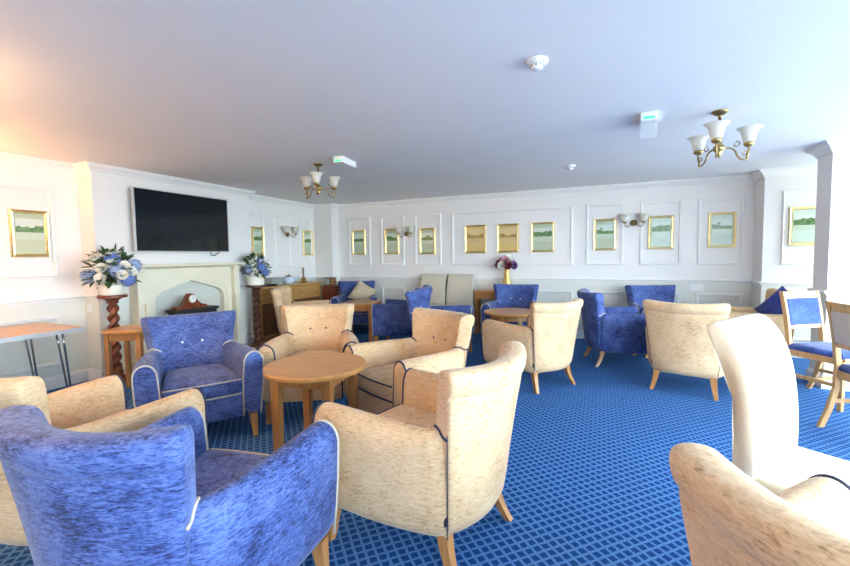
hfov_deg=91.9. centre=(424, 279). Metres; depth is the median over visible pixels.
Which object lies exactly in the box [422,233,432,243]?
print
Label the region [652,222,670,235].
print
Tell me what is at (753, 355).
dining chair
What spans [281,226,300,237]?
wall light
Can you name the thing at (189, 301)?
mantel clock
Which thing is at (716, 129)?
chandelier
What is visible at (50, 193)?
trim
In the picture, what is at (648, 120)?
emergency light
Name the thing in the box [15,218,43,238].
print
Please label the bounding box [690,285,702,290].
wall socket
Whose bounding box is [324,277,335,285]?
radio
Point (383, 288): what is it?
trim
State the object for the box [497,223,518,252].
framed picture
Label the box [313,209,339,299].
wall
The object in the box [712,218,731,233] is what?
print
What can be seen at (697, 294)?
trim
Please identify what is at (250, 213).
trim
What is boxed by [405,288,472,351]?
armchair
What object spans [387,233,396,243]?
print
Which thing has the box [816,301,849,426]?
dining chair
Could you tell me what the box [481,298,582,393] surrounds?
armchair
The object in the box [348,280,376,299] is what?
cushion
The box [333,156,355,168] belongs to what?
emergency light
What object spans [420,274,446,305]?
dining chair
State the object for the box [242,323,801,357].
baseboard
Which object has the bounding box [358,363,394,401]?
seat cushion
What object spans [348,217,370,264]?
trim
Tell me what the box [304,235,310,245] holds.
print
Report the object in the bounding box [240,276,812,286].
trim
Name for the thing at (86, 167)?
trim
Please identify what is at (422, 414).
seat cushion
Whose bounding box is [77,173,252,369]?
wall
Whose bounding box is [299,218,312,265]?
trim
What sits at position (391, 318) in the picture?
armchair
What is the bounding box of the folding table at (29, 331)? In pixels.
[0,322,86,387]
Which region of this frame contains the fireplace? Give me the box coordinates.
[129,262,255,371]
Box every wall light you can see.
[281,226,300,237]
[394,226,415,237]
[618,213,649,226]
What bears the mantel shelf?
attached to the fireplace
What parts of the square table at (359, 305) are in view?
leg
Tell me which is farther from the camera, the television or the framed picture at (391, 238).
the framed picture at (391, 238)
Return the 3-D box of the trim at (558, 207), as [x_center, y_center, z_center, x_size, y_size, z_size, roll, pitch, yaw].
[1.360,-0.682,6.660,1.957,0.898,0.024,1,4,23]
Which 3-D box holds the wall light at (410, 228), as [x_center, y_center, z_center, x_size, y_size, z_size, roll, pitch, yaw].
[-0.361,-0.838,7.302,0.420,0.186,0.180,1,4,23]
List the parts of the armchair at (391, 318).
arm, arm, backrest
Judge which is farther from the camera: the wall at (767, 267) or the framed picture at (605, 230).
the framed picture at (605, 230)
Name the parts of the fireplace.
panel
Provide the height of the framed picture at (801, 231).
0.460 m
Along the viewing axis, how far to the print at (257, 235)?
6.62 m
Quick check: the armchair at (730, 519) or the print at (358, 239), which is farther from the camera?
the print at (358, 239)
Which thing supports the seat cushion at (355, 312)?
on the armchair at (345, 287)
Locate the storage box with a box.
[264,277,282,284]
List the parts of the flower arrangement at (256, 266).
pot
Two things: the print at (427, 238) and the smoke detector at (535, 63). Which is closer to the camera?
the smoke detector at (535, 63)
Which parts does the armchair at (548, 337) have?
arm, leg, backrest, leg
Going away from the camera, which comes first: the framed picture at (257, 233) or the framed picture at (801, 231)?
the framed picture at (801, 231)
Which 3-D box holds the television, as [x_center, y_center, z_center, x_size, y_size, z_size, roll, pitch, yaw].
[-3.017,-0.675,5.147,0.104,0.775,1.246,1,4,23]
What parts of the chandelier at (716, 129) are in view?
lamp shade, arm, lamp shade, arm, arm, lamp shade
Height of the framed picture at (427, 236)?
0.460 m
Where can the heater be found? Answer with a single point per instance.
(211, 308)
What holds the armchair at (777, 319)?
on the floor
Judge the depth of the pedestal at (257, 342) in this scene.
5.99 m
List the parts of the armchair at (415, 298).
backrest, arm, leg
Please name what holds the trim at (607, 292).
attached to the wall at (688, 268)
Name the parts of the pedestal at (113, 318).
plate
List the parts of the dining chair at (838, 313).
rail, rail, rail, seat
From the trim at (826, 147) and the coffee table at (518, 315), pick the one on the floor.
the coffee table at (518, 315)
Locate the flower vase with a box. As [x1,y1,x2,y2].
[495,255,517,283]
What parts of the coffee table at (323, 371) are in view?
leg, leg, leg, leg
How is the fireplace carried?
on the floor
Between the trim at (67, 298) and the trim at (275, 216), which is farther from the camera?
the trim at (275, 216)
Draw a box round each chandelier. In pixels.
[299,163,340,198]
[687,109,763,166]
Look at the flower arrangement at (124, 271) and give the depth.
4.19 m
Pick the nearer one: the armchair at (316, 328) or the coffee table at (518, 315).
the armchair at (316, 328)
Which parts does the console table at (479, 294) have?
leg, leg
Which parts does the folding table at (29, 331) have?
hairpin leg, hairpin leg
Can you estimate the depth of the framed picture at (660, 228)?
5.80 m
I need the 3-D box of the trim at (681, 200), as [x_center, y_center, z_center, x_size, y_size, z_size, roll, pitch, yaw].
[3.331,-0.659,5.811,0.518,0.898,0.024,1,4,23]
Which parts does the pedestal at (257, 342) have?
plate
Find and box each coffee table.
[262,352,366,450]
[484,308,529,325]
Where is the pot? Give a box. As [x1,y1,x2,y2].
[283,277,294,283]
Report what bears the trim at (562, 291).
attached to the wall at (688, 268)
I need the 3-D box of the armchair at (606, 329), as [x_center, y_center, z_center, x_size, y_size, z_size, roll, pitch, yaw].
[2.256,0.560,4.913,0.834,0.858,0.810,0,3,7]
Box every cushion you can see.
[85,409,129,423]
[161,363,242,398]
[195,449,266,497]
[292,349,339,355]
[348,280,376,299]
[354,311,367,313]
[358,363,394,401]
[378,404,435,425]
[496,320,525,325]
[754,286,786,313]
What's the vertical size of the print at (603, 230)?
0.198 m
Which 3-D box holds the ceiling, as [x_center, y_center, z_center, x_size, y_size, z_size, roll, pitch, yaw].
[0.279,-1.174,2.146,9.410,0.100,9.490,1,4,23]
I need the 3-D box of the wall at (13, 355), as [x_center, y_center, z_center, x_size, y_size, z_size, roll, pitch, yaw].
[-3.934,-0.028,4.037,0.200,2.295,9.490,1,4,23]
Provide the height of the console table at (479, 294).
0.723 m
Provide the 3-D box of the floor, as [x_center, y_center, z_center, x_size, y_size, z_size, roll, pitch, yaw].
[0.311,1.216,2.283,9.410,0.100,9.490,1,4,23]
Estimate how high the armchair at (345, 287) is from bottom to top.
0.858 m
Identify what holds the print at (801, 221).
attached to the framed picture at (801, 231)
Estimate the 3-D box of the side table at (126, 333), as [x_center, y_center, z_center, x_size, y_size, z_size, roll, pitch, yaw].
[-2.869,0.790,4.054,0.380,0.632,0.360,-1,3,-1]
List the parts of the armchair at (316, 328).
leg, arm, backrest, arm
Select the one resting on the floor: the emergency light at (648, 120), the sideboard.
the sideboard
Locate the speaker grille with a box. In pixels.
[324,278,329,283]
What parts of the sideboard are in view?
drawer, door, drawer, door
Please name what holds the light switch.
attached to the wall at (105, 209)
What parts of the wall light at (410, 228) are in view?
lamp shade, lamp shade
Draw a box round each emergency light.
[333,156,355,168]
[639,111,657,131]
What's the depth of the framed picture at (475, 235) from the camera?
6.88 m
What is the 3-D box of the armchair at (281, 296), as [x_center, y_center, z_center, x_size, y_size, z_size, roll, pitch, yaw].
[-1.851,0.544,6.127,0.834,0.858,0.810,-1,3,-4]
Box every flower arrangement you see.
[79,242,141,295]
[240,251,271,285]
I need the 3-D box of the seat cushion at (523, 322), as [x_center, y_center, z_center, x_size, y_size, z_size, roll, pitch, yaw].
[1.240,0.554,5.848,0.490,0.134,0.582,0,3,19]
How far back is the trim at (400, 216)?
7.49 m
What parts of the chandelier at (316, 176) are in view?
lamp shade, arm, lamp shade, arm, lamp shade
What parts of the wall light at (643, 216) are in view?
lamp shade, lamp shade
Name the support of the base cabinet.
on the floor
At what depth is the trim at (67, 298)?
4.11 m
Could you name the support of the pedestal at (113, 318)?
on the floor
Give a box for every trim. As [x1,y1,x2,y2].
[0,151,817,209]
[0,183,57,278]
[0,293,126,306]
[0,315,62,376]
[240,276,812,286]
[249,212,264,260]
[274,215,291,266]
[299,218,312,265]
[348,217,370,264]
[381,215,404,264]
[382,287,405,303]
[415,213,441,264]
[452,206,572,264]
[474,288,572,317]
[586,203,623,264]
[589,291,622,306]
[639,199,682,264]
[675,292,680,302]
[696,293,741,306]
[697,196,744,263]
[780,189,816,264]
[793,337,809,340]
[804,138,849,158]
[807,288,849,295]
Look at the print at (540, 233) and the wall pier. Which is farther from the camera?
the print at (540, 233)
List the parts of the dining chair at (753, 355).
backrest, seat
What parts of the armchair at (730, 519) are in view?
arm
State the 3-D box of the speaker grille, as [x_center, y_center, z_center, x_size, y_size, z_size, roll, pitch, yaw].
[-1.799,0.037,7.553,0.100,0.110,0.004,0,3,15]
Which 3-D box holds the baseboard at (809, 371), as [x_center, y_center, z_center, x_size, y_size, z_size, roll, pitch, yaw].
[4.712,0.972,3.624,1.993,0.140,0.326,1,4,23]
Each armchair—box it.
[0,374,207,545]
[0,405,339,565]
[131,310,263,435]
[257,303,358,424]
[270,286,330,334]
[312,341,526,565]
[331,280,377,323]
[344,307,474,413]
[371,285,432,340]
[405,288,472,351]
[481,284,538,325]
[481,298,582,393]
[577,288,647,366]
[625,285,675,357]
[643,299,730,400]
[669,442,849,565]
[728,288,794,341]
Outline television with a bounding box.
[130,186,228,255]
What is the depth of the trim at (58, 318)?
4.04 m
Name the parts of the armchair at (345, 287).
arm, backrest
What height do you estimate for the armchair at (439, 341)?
0.858 m
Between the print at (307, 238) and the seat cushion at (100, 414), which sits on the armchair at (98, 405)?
the seat cushion at (100, 414)
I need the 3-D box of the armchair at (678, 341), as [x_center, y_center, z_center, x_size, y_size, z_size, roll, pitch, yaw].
[2.531,0.612,3.946,0.810,0.858,0.834,2,4,40]
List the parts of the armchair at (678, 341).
arm, leg, leg, arm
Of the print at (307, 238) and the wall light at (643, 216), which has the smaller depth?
the wall light at (643, 216)
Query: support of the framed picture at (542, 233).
attached to the wall at (688, 268)
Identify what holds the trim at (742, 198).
attached to the wall at (688, 268)
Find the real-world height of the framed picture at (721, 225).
0.470 m
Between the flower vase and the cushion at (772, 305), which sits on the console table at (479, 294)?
the flower vase
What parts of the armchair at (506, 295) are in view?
arm, backrest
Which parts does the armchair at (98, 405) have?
backrest, arm, arm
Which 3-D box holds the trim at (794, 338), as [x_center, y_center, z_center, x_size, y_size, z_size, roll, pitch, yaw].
[4.697,0.481,4.911,0.750,0.523,0.024,1,4,23]
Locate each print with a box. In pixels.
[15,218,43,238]
[254,232,261,244]
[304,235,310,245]
[354,235,363,244]
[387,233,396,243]
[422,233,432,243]
[467,230,483,242]
[499,229,515,241]
[534,227,551,240]
[597,224,612,237]
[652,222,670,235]
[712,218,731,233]
[793,213,815,230]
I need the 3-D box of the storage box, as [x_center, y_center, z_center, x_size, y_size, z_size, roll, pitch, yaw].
[-2.483,0.032,6.747,0.170,0.126,0.270,1,4,23]
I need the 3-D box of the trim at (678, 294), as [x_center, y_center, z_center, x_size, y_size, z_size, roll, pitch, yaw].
[3.345,0.443,5.874,0.518,0.523,0.024,1,4,23]
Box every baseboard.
[42,365,125,390]
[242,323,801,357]
[806,367,849,390]
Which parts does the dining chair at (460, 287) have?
backrest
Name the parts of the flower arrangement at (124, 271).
pot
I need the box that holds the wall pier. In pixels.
[809,151,849,375]
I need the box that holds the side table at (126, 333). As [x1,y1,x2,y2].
[101,325,143,387]
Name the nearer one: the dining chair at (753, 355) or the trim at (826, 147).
the dining chair at (753, 355)
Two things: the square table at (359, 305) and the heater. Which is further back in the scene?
the square table at (359, 305)
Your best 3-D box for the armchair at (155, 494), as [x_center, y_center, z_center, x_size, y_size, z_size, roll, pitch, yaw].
[-0.836,0.792,1.398,0.810,0.878,0.834,0,3,16]
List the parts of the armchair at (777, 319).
arm, arm, backrest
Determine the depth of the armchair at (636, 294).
5.64 m
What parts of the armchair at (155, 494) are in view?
backrest, arm, arm, leg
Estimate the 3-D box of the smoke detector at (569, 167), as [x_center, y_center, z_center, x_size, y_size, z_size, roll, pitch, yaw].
[1.641,-1.261,4.646,0.116,0.050,0.116,1,4,23]
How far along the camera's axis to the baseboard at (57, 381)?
4.35 m
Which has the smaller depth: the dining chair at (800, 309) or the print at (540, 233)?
the dining chair at (800, 309)
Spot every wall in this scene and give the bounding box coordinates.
[0,164,314,377]
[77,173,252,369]
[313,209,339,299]
[338,183,754,329]
[751,174,816,342]
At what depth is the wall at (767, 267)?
5.02 m
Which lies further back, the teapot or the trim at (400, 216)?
the trim at (400, 216)
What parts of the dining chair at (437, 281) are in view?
seat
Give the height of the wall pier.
2.295 m
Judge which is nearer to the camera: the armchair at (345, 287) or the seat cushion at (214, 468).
the seat cushion at (214, 468)
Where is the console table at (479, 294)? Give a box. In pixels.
[473,290,494,334]
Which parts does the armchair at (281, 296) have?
backrest, arm, arm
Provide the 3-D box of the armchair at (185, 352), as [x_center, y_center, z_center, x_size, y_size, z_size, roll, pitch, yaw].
[-1.724,0.715,3.121,0.810,0.858,0.834,-3,4,-35]
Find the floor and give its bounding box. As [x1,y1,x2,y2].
[0,324,849,565]
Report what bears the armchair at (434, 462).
on the floor
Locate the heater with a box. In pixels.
[165,305,218,314]
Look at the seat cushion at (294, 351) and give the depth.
3.69 m
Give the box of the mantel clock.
[170,293,208,309]
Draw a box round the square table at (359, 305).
[339,300,380,340]
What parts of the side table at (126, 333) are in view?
leg, leg, leg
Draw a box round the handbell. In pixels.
[299,268,307,282]
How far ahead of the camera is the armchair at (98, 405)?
1.87 m
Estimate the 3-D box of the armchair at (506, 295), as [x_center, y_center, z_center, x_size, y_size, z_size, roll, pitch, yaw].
[1.285,0.513,5.958,0.810,0.858,0.834,0,3,19]
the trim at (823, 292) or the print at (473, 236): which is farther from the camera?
the print at (473, 236)
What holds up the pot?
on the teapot
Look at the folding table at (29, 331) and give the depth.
3.61 m
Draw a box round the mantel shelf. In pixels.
[140,262,244,269]
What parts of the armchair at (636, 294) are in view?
arm, backrest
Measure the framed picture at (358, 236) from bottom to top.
0.465 m
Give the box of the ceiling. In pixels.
[0,0,849,204]
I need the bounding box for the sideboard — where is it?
[252,281,321,341]
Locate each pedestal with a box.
[96,294,127,384]
[246,285,265,348]
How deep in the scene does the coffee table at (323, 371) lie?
2.63 m
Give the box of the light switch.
[87,304,92,311]
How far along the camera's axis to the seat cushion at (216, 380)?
2.91 m
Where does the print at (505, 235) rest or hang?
attached to the framed picture at (507, 234)
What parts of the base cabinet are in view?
door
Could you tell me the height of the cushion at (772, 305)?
0.507 m
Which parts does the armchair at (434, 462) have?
leg, arm, arm, leg, backrest, leg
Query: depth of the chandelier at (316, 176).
4.44 m
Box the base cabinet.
[321,285,338,299]
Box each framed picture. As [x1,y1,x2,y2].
[8,209,50,256]
[251,226,264,255]
[302,230,313,254]
[352,230,365,254]
[384,229,399,253]
[419,228,435,253]
[465,225,485,252]
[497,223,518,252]
[531,222,554,251]
[593,218,616,250]
[648,215,673,248]
[707,212,736,247]
[788,206,815,245]
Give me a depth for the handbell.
7.31 m
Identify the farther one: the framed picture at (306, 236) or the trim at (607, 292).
the framed picture at (306, 236)
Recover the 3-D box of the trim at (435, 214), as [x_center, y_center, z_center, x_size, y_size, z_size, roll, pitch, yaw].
[0.052,-0.698,7.224,0.503,0.898,0.024,1,4,23]
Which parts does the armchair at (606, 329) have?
leg, backrest, leg, arm, arm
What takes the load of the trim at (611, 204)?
attached to the wall at (688, 268)
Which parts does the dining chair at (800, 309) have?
leg, rail, rail, leg, rail, seat, leg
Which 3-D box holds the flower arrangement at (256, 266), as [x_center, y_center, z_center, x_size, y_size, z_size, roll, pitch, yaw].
[-2.443,-0.171,5.976,0.395,0.507,0.458,1,4,33]
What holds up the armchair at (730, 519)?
on the floor
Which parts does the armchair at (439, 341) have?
arm, arm, backrest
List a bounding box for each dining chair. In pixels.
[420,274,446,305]
[444,274,473,333]
[706,313,849,494]
[779,290,849,411]
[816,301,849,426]
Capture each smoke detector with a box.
[526,55,548,71]
[565,164,575,169]
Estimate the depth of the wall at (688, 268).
6.28 m
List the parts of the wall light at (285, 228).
lamp shade, lamp shade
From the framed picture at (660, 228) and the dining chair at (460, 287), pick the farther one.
the dining chair at (460, 287)
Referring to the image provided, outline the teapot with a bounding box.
[283,274,298,283]
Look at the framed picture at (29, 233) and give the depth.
3.98 m
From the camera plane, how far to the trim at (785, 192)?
4.97 m
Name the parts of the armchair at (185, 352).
arm, backrest, arm, leg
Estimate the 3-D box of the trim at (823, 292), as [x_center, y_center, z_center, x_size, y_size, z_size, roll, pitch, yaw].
[4.695,0.130,3.579,2.007,0.046,0.354,1,4,23]

